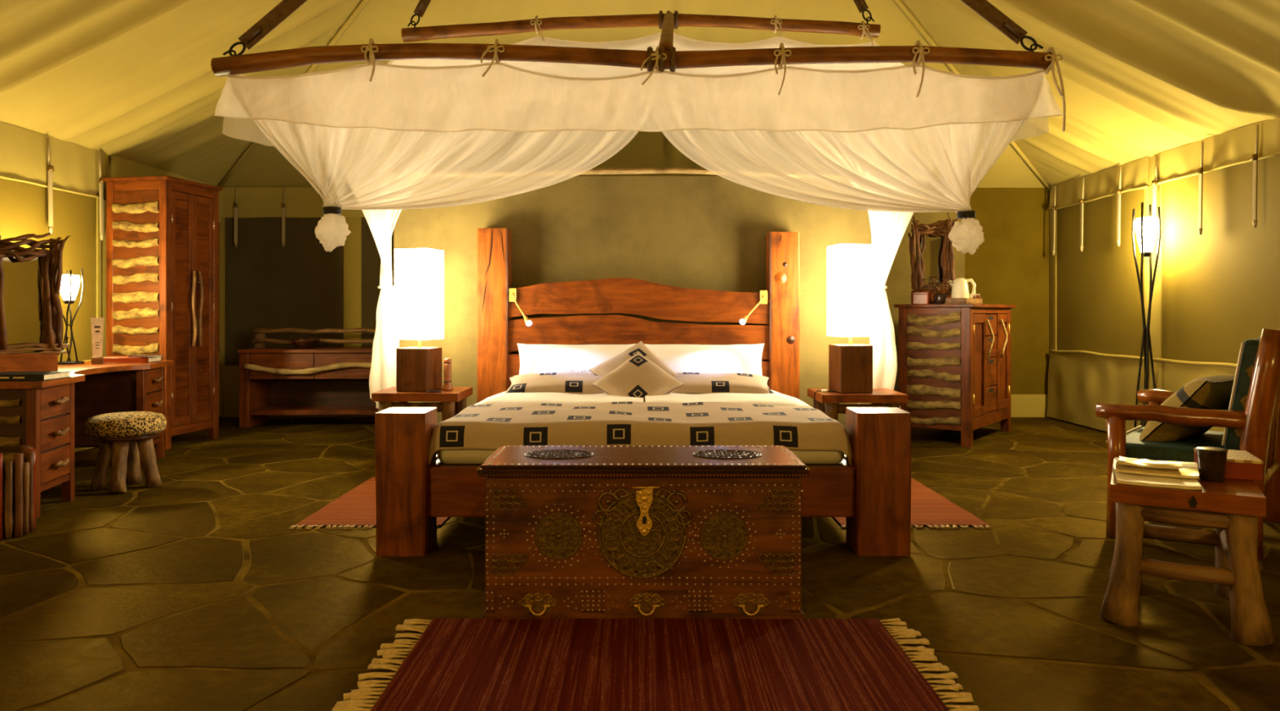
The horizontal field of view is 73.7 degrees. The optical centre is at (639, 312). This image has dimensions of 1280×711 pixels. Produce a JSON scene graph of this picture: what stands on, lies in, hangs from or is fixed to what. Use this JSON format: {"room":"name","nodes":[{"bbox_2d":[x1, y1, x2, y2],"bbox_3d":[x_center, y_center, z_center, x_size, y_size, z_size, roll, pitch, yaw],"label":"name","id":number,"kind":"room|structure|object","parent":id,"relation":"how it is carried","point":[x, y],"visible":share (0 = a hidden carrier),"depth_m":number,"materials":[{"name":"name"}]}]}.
{"room":"tent interior","nodes":[
{"label":"tent interior","id":0,"kind":"room"},
{"bbox_2d":[0,121,222,452],"bbox_3d":[-4.430,-0.130,3.500,0.161,2.460,11.000,0,0,0],"label":"wall","id":1,"kind":"structure","parent":0,"point":[55,186],"depth_m":6.64,"materials":[{"name":"fabric"}]},
{"bbox_2d":[218,186,1049,417],"bbox_3d":[-0.065,-0.130,8.987,8.770,2.460,0.186,0,0,0],"label":"wall","id":2,"kind":"structure","parent":0,"point":[275,273],"depth_m":8.97,"materials":[{"name":"fabric"}]},
{"bbox_2d":[1011,394,1048,417],"bbox_3d":[3.825,0.980,8.989,0.970,0.240,0.018,0,0,0],"label":"baseboard","id":3,"kind":"structure","parent":2,"relation":"attached to","point":[1022,405],"depth_m":8.98,"materials":[{"name":"fabric"}]},
{"bbox_2d":[393,168,879,427],"bbox_3d":[-0.011,-0.003,6.558,3.793,2.205,0.163,0,0,0],"label":"wall partition","id":4,"kind":"structure","parent":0,"point":[692,232],"depth_m":6.50,"materials":[{"name":"paint"}]},
{"bbox_2d":[0,417,1279,710],"bbox_3d":[-0.065,1.148,3.500,8.770,0.105,11.000,0,0,0],"label":"floor","id":5,"kind":"structure","parent":0,"point":[195,590],"depth_m":3.42,"materials":[{"name":"stone"}]},
{"bbox_2d":[0,445,36,539],"bbox_3d":[-3.171,0.885,4.220,0.298,0.414,0.297,0,0,0],"label":"bin","id":6,"kind":"object","parent":5,"relation":"on","point":[18,481],"visible":1,"depth_m":4.17,"materials":[{"name":"brown wood"}]},
{"bbox_2d":[0,360,173,518],"bbox_3d":[-3.756,0.733,5.451,0.790,0.735,2.080,0,0,-12],"label":"writing desk","id":7,"kind":"object","parent":5,"relation":"on","point":[50,417],"visible":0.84,"depth_m":4.93,"materials":[{"name":"brown wood"}]},
{"bbox_2d":[0,232,71,372],"bbox_3d":[-3.716,-0.081,5.141,0.154,0.891,0.474,0,0,40],"label":"mirror","id":8,"kind":"object","parent":7,"relation":"on","point":[32,324],"visible":0.99,"depth_m":5.17,"materials":[{"name":"brown wood"}]},
{"bbox_2d":[2,250,43,352],"bbox_3d":[-3.737,-0.065,5.156,0.006,0.619,0.220,0,0,40],"label":"mirror glass","id":9,"kind":"object","parent":8,"relation":"on","point":[23,292],"depth_m":5.16,"materials":[{"name":"mirror"}]},
{"bbox_2d":[0,371,71,381],"bbox_3d":[-3.369,0.346,4.680,0.340,0.035,0.251,0,0,-4],"label":"book","id":10,"kind":"object","parent":7,"relation":"on","point":[6,375],"visible":1,"depth_m":4.57,"materials":[{"name":"paper"}]},
{"bbox_2d":[57,268,84,364],"bbox_3d":[-4.053,0.022,6.059,0.188,0.677,0.208,0,0,-28],"label":"lamp","id":11,"kind":"object","parent":7,"relation":"on","point":[70,283],"visible":0.84,"depth_m":6.03,"materials":[{"name":"black metal"}]},
{"bbox_2d":[90,317,104,364],"bbox_3d":[-3.853,0.199,6.060,0.080,0.330,0.040,0,0,-25],"label":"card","id":12,"kind":"object","parent":7,"relation":"on","point":[97,323],"visible":1,"depth_m":6.05,"materials":[{"name":"paper"}]},
{"bbox_2d":[102,355,160,363],"bbox_3d":[-3.770,0.344,6.300,0.360,0.040,0.240,0,0,-8],"label":"book","id":13,"kind":"object","parent":7,"relation":"on","point":[110,359],"visible":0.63,"depth_m":6.19,"materials":[{"name":"red paper"}]},
{"bbox_2d":[128,354,163,357],"bbox_3d":[-3.631,0.316,6.270,0.180,0.014,0.140,0,0,18],"label":"notebook","id":14,"kind":"object","parent":13,"relation":"on","point":[137,355],"visible":1,"depth_m":6.22,"materials":[{"name":"brown paper"}]},
{"bbox_2d":[84,411,166,493],"bbox_3d":[-3.215,0.863,5.340,0.444,0.473,0.444,0,0,0],"label":"stool","id":15,"kind":"object","parent":5,"relation":"on","point":[123,437],"visible":1,"depth_m":5.26,"materials":[{"name":"brown wood"}]},
{"bbox_2d":[84,411,166,437],"bbox_3d":[-3.215,0.692,5.340,0.444,0.130,0.444,0,0,0],"label":"seat cushion","id":16,"kind":"object","parent":15,"relation":"on","point":[126,424],"depth_m":5.19,"materials":[{"name":"fabric"}]},
{"bbox_2d":[102,175,222,449],"bbox_3d":[-3.998,0.001,7.202,0.624,2.198,0.687,0,0,10],"label":"wardrobe","id":17,"kind":"object","parent":5,"relation":"on","point":[162,231],"visible":0.88,"depth_m":6.93,"materials":[{"name":"brown wood"}]},
{"bbox_2d":[237,327,378,427],"bbox_3d":[-3.132,0.624,8.361,1.452,0.952,0.526,0,0,-2],"label":"console table","id":18,"kind":"object","parent":5,"relation":"on","point":[273,381],"visible":0.77,"depth_m":8.24,"materials":[{"name":"brown wood"}]},
{"bbox_2d":[291,337,319,348],"bbox_3d":[-3.251,0.293,8.300,0.260,0.111,0.260,0,0,0],"label":"bowl","id":19,"kind":"object","parent":18,"relation":"on","point":[301,343],"visible":1,"depth_m":8.22,"materials":[{"name":"brown wood"}]},
{"bbox_2d":[248,405,378,415],"bbox_3d":[-3.132,0.958,8.394,1.228,0.045,0.420,0,0,-2],"label":"shelf","id":20,"kind":"object","parent":18,"relation":"attached to","point":[254,410],"depth_m":8.20,"materials":[{"name":"brown wood"}]},
{"bbox_2d":[288,476,449,529],"bbox_3d":[-1.398,1.090,4.988,0.764,0.016,1.357,0,0,0],"label":"rug","id":21,"kind":"object","parent":5,"relation":"on","point":[357,507],"visible":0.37,"depth_m":4.61,"materials":[{"name":"red fabric"}]},
{"bbox_2d":[371,386,472,421],"bbox_3d":[-1.508,0.821,5.967,0.584,0.562,0.507,0,0,0],"label":"nightstand","id":22,"kind":"object","parent":5,"relation":"on","point":[452,402],"visible":0.32,"depth_m":5.75,"materials":[{"name":"brown wood"}]},
{"bbox_2d":[394,248,444,391],"bbox_3d":[-1.535,0.051,5.940,0.252,0.978,0.252,0,0,14],"label":"table lamp","id":23,"kind":"object","parent":22,"relation":"on","point":[419,273],"visible":0.99,"depth_m":5.83,"materials":[{"name":"white fabric"}]},
{"bbox_2d":[426,390,441,392],"bbox_3d":[-1.400,0.534,5.800,0.100,0.012,0.098,0,0,0],"label":"dish","id":24,"kind":"object","parent":22,"relation":"on","point":[428,391],"visible":1,"depth_m":5.77,"materials":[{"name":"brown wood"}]},
{"bbox_2d":[442,358,453,391],"bbox_3d":[-1.335,0.427,5.920,0.076,0.225,0.076,0,0,0],"label":"bottle","id":25,"kind":"object","parent":22,"relation":"on","point":[447,386],"visible":1,"depth_m":5.90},
{"bbox_2d":[374,228,911,556],"bbox_3d":[0.014,0.239,5.163,2.432,1.722,2.634,0,0,0],"label":"bed","id":26,"kind":"object","parent":5,"relation":"on","point":[873,494],"visible":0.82,"depth_m":6.27,"materials":[{"name":"brown wood"}]},
{"bbox_2d":[509,288,532,326],"bbox_3d":[-0.860,-0.043,6.141,0.052,0.277,0.375,0,0,-28],"label":"light","id":27,"kind":"object","parent":26,"relation":"attached to","point":[513,291],"visible":1,"depth_m":6.25,"materials":[{"name":"gold metal"}]},
{"bbox_2d":[437,448,844,464],"bbox_3d":[0.005,0.634,5.112,1.920,0.159,2.275,0,0,0],"label":"mattress","id":28,"kind":"object","parent":26,"relation":"on","point":[461,456],"visible":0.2,"depth_m":3.98,"materials":[{"name":"fabric"}]},
{"bbox_2d":[474,391,643,404],"bbox_3d":[-0.482,0.545,5.186,1.005,0.103,1.145,0,0,0],"label":"duvet","id":29,"kind":"object","parent":28,"relation":"on","point":[544,397],"visible":0.42,"depth_m":4.96,"materials":[{"name":"white fabric"}]},
{"bbox_2d":[504,372,604,393],"bbox_3d":[-0.470,0.474,5.520,0.800,0.163,0.456,0,0,-2],"label":"pillow","id":30,"kind":"object","parent":29,"relation":"on","point":[556,382],"visible":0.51,"depth_m":5.38,"materials":[{"name":"beige fabric"}]},
{"bbox_2d":[517,343,635,374],"bbox_3d":[-0.440,0.415,6.020,0.903,0.390,0.342,0,0,1],"label":"pillow","id":31,"kind":"object","parent":28,"relation":"on","point":[534,358],"visible":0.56,"depth_m":6.01,"materials":[{"name":"white fabric"}]},
{"bbox_2d":[588,341,677,377],"bbox_3d":[-0.030,0.400,5.580,0.508,0.419,0.364,0,0,-30],"label":"cushion","id":32,"kind":"object","parent":28,"relation":"on","point":[605,367],"visible":0.3,"depth_m":5.58,"materials":[{"name":"beige fabric"}]},
{"bbox_2d":[592,351,684,402],"bbox_3d":[-0.012,0.440,5.250,0.457,0.384,0.342,0,0,37],"label":"cushion","id":33,"kind":"object","parent":28,"relation":"on","point":[637,376],"visible":0.75,"depth_m":5.19,"materials":[{"name":"beige fabric"}]},
{"bbox_2d":[429,401,853,466],"bbox_3d":[0.000,0.646,4.312,1.976,0.314,0.777,0,0,0],"label":"bedspread","id":34,"kind":"object","parent":28,"relation":"on","point":[485,426],"visible":0.96,"depth_m":3.96,"materials":[{"name":"beige fabric"}]},
{"bbox_2d":[644,343,764,375],"bbox_3d":[0.450,0.415,6.019,0.904,0.388,0.342,0,0,1],"label":"pillow","id":35,"kind":"object","parent":28,"relation":"on","point":[701,358],"visible":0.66,"depth_m":6.00,"materials":[{"name":"white fabric"}]},
{"bbox_2d":[644,389,813,408],"bbox_3d":[0.507,0.543,5.185,0.955,0.106,1.148,0,0,0],"label":"duvet","id":36,"kind":"object","parent":28,"relation":"on","point":[777,398],"visible":0.42,"depth_m":4.97,"materials":[{"name":"white fabric"}]},
{"bbox_2d":[671,372,774,393],"bbox_3d":[0.460,0.474,5.520,0.800,0.163,0.456,0,0,2],"label":"pillow","id":37,"kind":"object","parent":36,"relation":"on","point":[694,382],"visible":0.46,"depth_m":5.37,"materials":[{"name":"beige fabric"}]},
{"bbox_2d":[738,290,767,324],"bbox_3d":[0.818,-0.039,6.141,0.052,0.252,0.393,0,0,32],"label":"light","id":38,"kind":"object","parent":26,"relation":"attached to","point":[763,294],"visible":1,"depth_m":6.25,"materials":[{"name":"gold metal"}]},
{"bbox_2d":[476,445,809,619],"bbox_3d":[0.012,0.819,3.256,1.180,0.561,0.479,0,0,0],"label":"storage chest","id":39,"kind":"object","parent":5,"relation":"on","point":[571,531],"visible":1,"depth_m":3.05,"materials":[{"name":"brown wood"}]},
{"bbox_2d":[331,617,979,710],"bbox_3d":[0.056,1.090,2.365,1.815,0.016,1.357,0,0,0],"label":"striped rug","id":40,"kind":"object","parent":5,"relation":"on","point":[676,664],"visible":1,"depth_m":2.61,"materials":[{"name":"red fabric"}]},
{"bbox_2d":[807,388,908,421],"bbox_3d":[1.512,0.825,5.965,0.583,0.551,0.510,0,0,0],"label":"nightstand","id":41,"kind":"object","parent":5,"relation":"on","point":[828,402],"visible":0.3,"depth_m":5.75,"materials":[{"name":"brown wood"}]},
{"bbox_2d":[813,389,835,408],"bbox_3d":[1.284,0.599,5.886,0.178,0.142,0.035,0,0,-13],"label":"cord","id":42,"kind":"object","parent":41,"relation":"on","point":[822,390],"visible":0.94,"depth_m":5.88,"materials":[{"name":"beige plastic"}]},
{"bbox_2d":[821,389,827,392],"bbox_3d":[1.270,0.539,5.880,0.040,0.022,0.024,0,0,0],"label":"switch","id":43,"kind":"object","parent":42,"relation":"attached to","point":[822,390],"depth_m":5.87,"materials":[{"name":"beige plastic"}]},
{"bbox_2d":[826,244,874,393],"bbox_3d":[1.465,0.041,5.940,0.252,1.018,0.252,0,0,-8],"label":"table lamp","id":44,"kind":"object","parent":41,"relation":"on","point":[850,267],"visible":1,"depth_m":5.82,"materials":[{"name":"white fabric"}]},
{"bbox_2d":[832,477,991,529],"bbox_3d":[1.407,1.090,4.988,0.774,0.016,1.357,0,0,0],"label":"rug","id":45,"kind":"object","parent":5,"relation":"on","point":[930,508],"visible":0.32,"depth_m":4.61,"materials":[{"name":"red fabric"}]},
{"bbox_2d":[893,303,1016,447],"bbox_3d":[2.845,0.513,7.610,0.691,1.173,1.290,0,0,38],"label":"cabinet","id":46,"kind":"object","parent":5,"relation":"on","point":[955,359],"visible":0.96,"depth_m":7.17,"materials":[{"name":"brown wood"}]},
{"bbox_2d":[912,292,931,304],"bbox_3d":[2.402,-0.123,7.264,0.128,0.100,0.188,0,0,28],"label":"wooden box","id":47,"kind":"object","parent":46,"relation":"on","point":[918,298],"visible":0.95,"depth_m":7.19,"materials":[{"name":"red paint"}]},
{"bbox_2d":[907,211,959,304],"bbox_3d":[2.562,-0.477,7.426,0.468,0.809,0.157,0,0,0],"label":"mirror","id":48,"kind":"object","parent":46,"relation":"on","point":[935,255],"visible":0.89,"depth_m":7.40,"materials":[{"name":"brown wood"}]},
{"bbox_2d":[920,230,942,290],"bbox_3d":[2.544,-0.459,7.454,0.200,0.531,0.006,0,0,0],"label":"mirror glass","id":49,"kind":"object","parent":48,"relation":"on","point":[934,245],"depth_m":7.45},
{"bbox_2d":[920,275,953,303],"bbox_3d":[2.535,-0.196,7.264,0.290,0.246,0.324,0,0,38],"label":"arrangement","id":50,"kind":"object","parent":46,"relation":"on","point":[938,298],"visible":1,"depth_m":7.21,"materials":[{"name":"brown plant"}]},
{"bbox_2d":[944,297,982,303],"bbox_3d":[2.742,-0.098,7.341,0.260,0.050,0.440,0,0,38],"label":"serving tray","id":51,"kind":"object","parent":46,"relation":"on","point":[948,300],"visible":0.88,"depth_m":7.16,"materials":[{"name":"brown wood"}]},
{"bbox_2d":[947,278,975,298],"bbox_3d":[2.721,-0.190,7.214,0.162,0.208,0.173,0,0,-39],"label":"kettle","id":52,"kind":"object","parent":51,"relation":"on","point":[960,286],"visible":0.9,"depth_m":7.17,"materials":[{"name":"beige plastic"}]},
{"bbox_2d":[972,293,982,304],"bbox_3d":[2.991,-0.160,7.628,0.120,0.174,0.180,0,0,18],"label":"wire basket","id":53,"kind":"object","parent":46,"relation":"on","point":[975,295],"visible":0.34,"depth_m":7.55,"materials":[{"name":"metal"}]},
{"bbox_2d":[1131,202,1161,431],"bbox_3d":[4.124,0.100,6.950,0.238,1.982,0.238,0,0,0],"label":"lamp","id":54,"kind":"object","parent":5,"relation":"on","point":[1145,227],"visible":0.64,"depth_m":6.92,"materials":[{"name":"black metal"}]},
{"bbox_2d":[1099,458,1275,646],"bbox_3d":[2.006,0.855,3.166,0.515,0.499,0.634,0,0,30],"label":"side table","id":55,"kind":"object","parent":5,"relation":"on","point":[1231,507],"visible":0.96,"depth_m":2.94,"materials":[{"name":"brown wood"}]},
{"bbox_2d":[1112,464,1201,489],"bbox_3d":[1.877,0.595,3.116,0.250,0.018,0.360,0,0,27],"label":"newspaper","id":56,"kind":"object","parent":55,"relation":"on","point":[1122,477],"visible":0.55,"depth_m":3.00,"materials":[{"name":"paper"}]},
{"bbox_2d":[1114,456,1199,478],"bbox_3d":[1.941,0.575,3.206,0.260,0.019,0.340,0,0,32],"label":"magazine","id":57,"kind":"object","parent":56,"relation":"on","point":[1189,469],"visible":0.6,"depth_m":3.09,"materials":[{"name":"paper"}]},
{"bbox_2d":[1115,457,1182,468],"bbox_3d":[1.885,0.553,3.169,0.200,0.020,0.150,0,0,25],"label":"magazine","id":58,"kind":"object","parent":57,"relation":"on","point":[1142,462],"visible":1,"depth_m":3.12,"materials":[{"name":"paper"}]},
{"bbox_2d":[1195,446,1228,481],"bbox_3d":[2.068,0.547,3.086,0.101,0.113,0.101,0,0,30],"label":"mug","id":59,"kind":"object","parent":55,"relation":"on","point":[1211,461],"visible":0.99,"depth_m":3.05,"materials":[{"name":"brown ceramic"}]},
{"bbox_2d":[1193,448,1263,480],"bbox_3d":[2.210,0.568,3.212,0.172,0.072,0.262,0,0,24],"label":"game box","id":60,"kind":"object","parent":55,"relation":"on","point":[1240,464],"visible":0.65,"depth_m":3.09,"materials":[{"name":"red paint"}]},
{"bbox_2d":[1095,328,1279,559],"bbox_3d":[2.849,0.581,4.327,0.748,1.027,1.031,0,0,41],"label":"armchair","id":61,"kind":"object","parent":5,"relation":"on","point":[1251,423],"visible":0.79,"depth_m":3.98,"materials":[{"name":"brown wood"}]},
{"bbox_2d":[1126,426,1226,462],"bbox_3d":[2.799,0.699,4.370,0.560,0.120,0.820,0,0,41],"label":"seat cushion","id":62,"kind":"object","parent":61,"relation":"on","point":[1180,451],"depth_m":4.14,"materials":[{"name":"green fabric"}]},
{"bbox_2d":[1139,374,1235,441],"bbox_3d":[2.826,0.494,4.346,0.623,0.352,0.334,0,0,-39],"label":"throw cushion","id":63,"kind":"object","parent":61,"relation":"on","point":[1215,392],"visible":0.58,"depth_m":4.19,"materials":[{"name":"beige fabric"}]},
{"bbox_2d":[1223,337,1260,450],"bbox_3d":[3.017,0.382,4.178,0.181,0.521,0.800,0,0,41],"label":"cushion","id":64,"kind":"object","parent":61,"relation":"on","point":[1249,348],"depth_m":3.89,"materials":[{"name":"green fabric"}]},
{"bbox_2d":[0,0,1279,191],"bbox_3d":[-0.065,-2.404,3.502,8.801,2.243,11.004,0,0,0],"label":"ceiling","id":65,"kind":"structure","parent":0,"point":[132,80],"depth_m":6.47,"materials":[{"name":"fabric"}]},
{"bbox_2d":[210,0,1051,76],"bbox_3d":[-0.031,-2.137,4.675,3.679,2.199,1.970,0,0,0],"label":"canopy frame","id":66,"kind":"object","parent":65,"relation":"hanging from","point":[236,64],"visible":0.98,"depth_m":3.73,"materials":[{"name":"brown wood"},{"name":"black iron"},{"name":"rope"}]},
{"bbox_2d":[214,15,1066,408],"bbox_3d":[-0.040,-0.621,5.008,3.871,2.662,2.727,0,0,0],"label":"net","id":67,"kind":"object","parent":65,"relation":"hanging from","point":[441,130],"visible":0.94,"depth_m":3.73,"materials":[{"name":"fabric"}]},
{"bbox_2d":[347,59,466,285],"bbox_3d":[-1.148,-1.000,5.359,1.495,1.627,1.811,0,0,0],"label":"drape","id":68,"kind":"object","parent":67,"relation":"hanging from","point":[383,241],"depth_m":5.87,"materials":[{"name":"white fabric"}]},
{"bbox_2d":[229,74,638,209],"bbox_3d":[-0.864,-0.874,4.221,1.884,0.838,1.092,0,0,0],"label":"drape","id":69,"kind":"object","parent":67,"relation":"hanging from","point":[564,122],"depth_m":3.74,"materials":[{"name":"white fabric"}]},
{"bbox_2d":[662,68,1042,212],"bbox_3d":[0.892,-0.874,4.222,1.754,0.876,1.091,0,0,0],"label":"drape","id":70,"kind":"object","parent":67,"relation":"hanging from","point":[945,116],"depth_m":3.73,"materials":[{"name":"white fabric"}]},
{"bbox_2d":[823,40,935,285],"bbox_3d":[1.093,-1.001,5.360,1.387,1.628,1.813,0,0,0],"label":"drape","id":71,"kind":"object","parent":67,"relation":"hanging from","point":[878,220],"depth_m":5.88,"materials":[{"name":"white fabric"}]},
{"bbox_2d":[883,189,964,391],"bbox_3d":[2.635,-0.110,8.858,1.370,2.420,0.277,0,0,0],"label":"wall","id":72,"kind":"structure","parent":0,"point":[898,282],"depth_m":8.72,"materials":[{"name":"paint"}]},
{"bbox_2d":[1046,118,1279,435],"bbox_3d":[4.300,-0.130,3.500,0.161,2.460,11.000,0,0,0],"label":"wall","id":73,"kind":"structure","parent":0,"point":[1216,288],"depth_m":6.96,"materials":[{"name":"fabric"}]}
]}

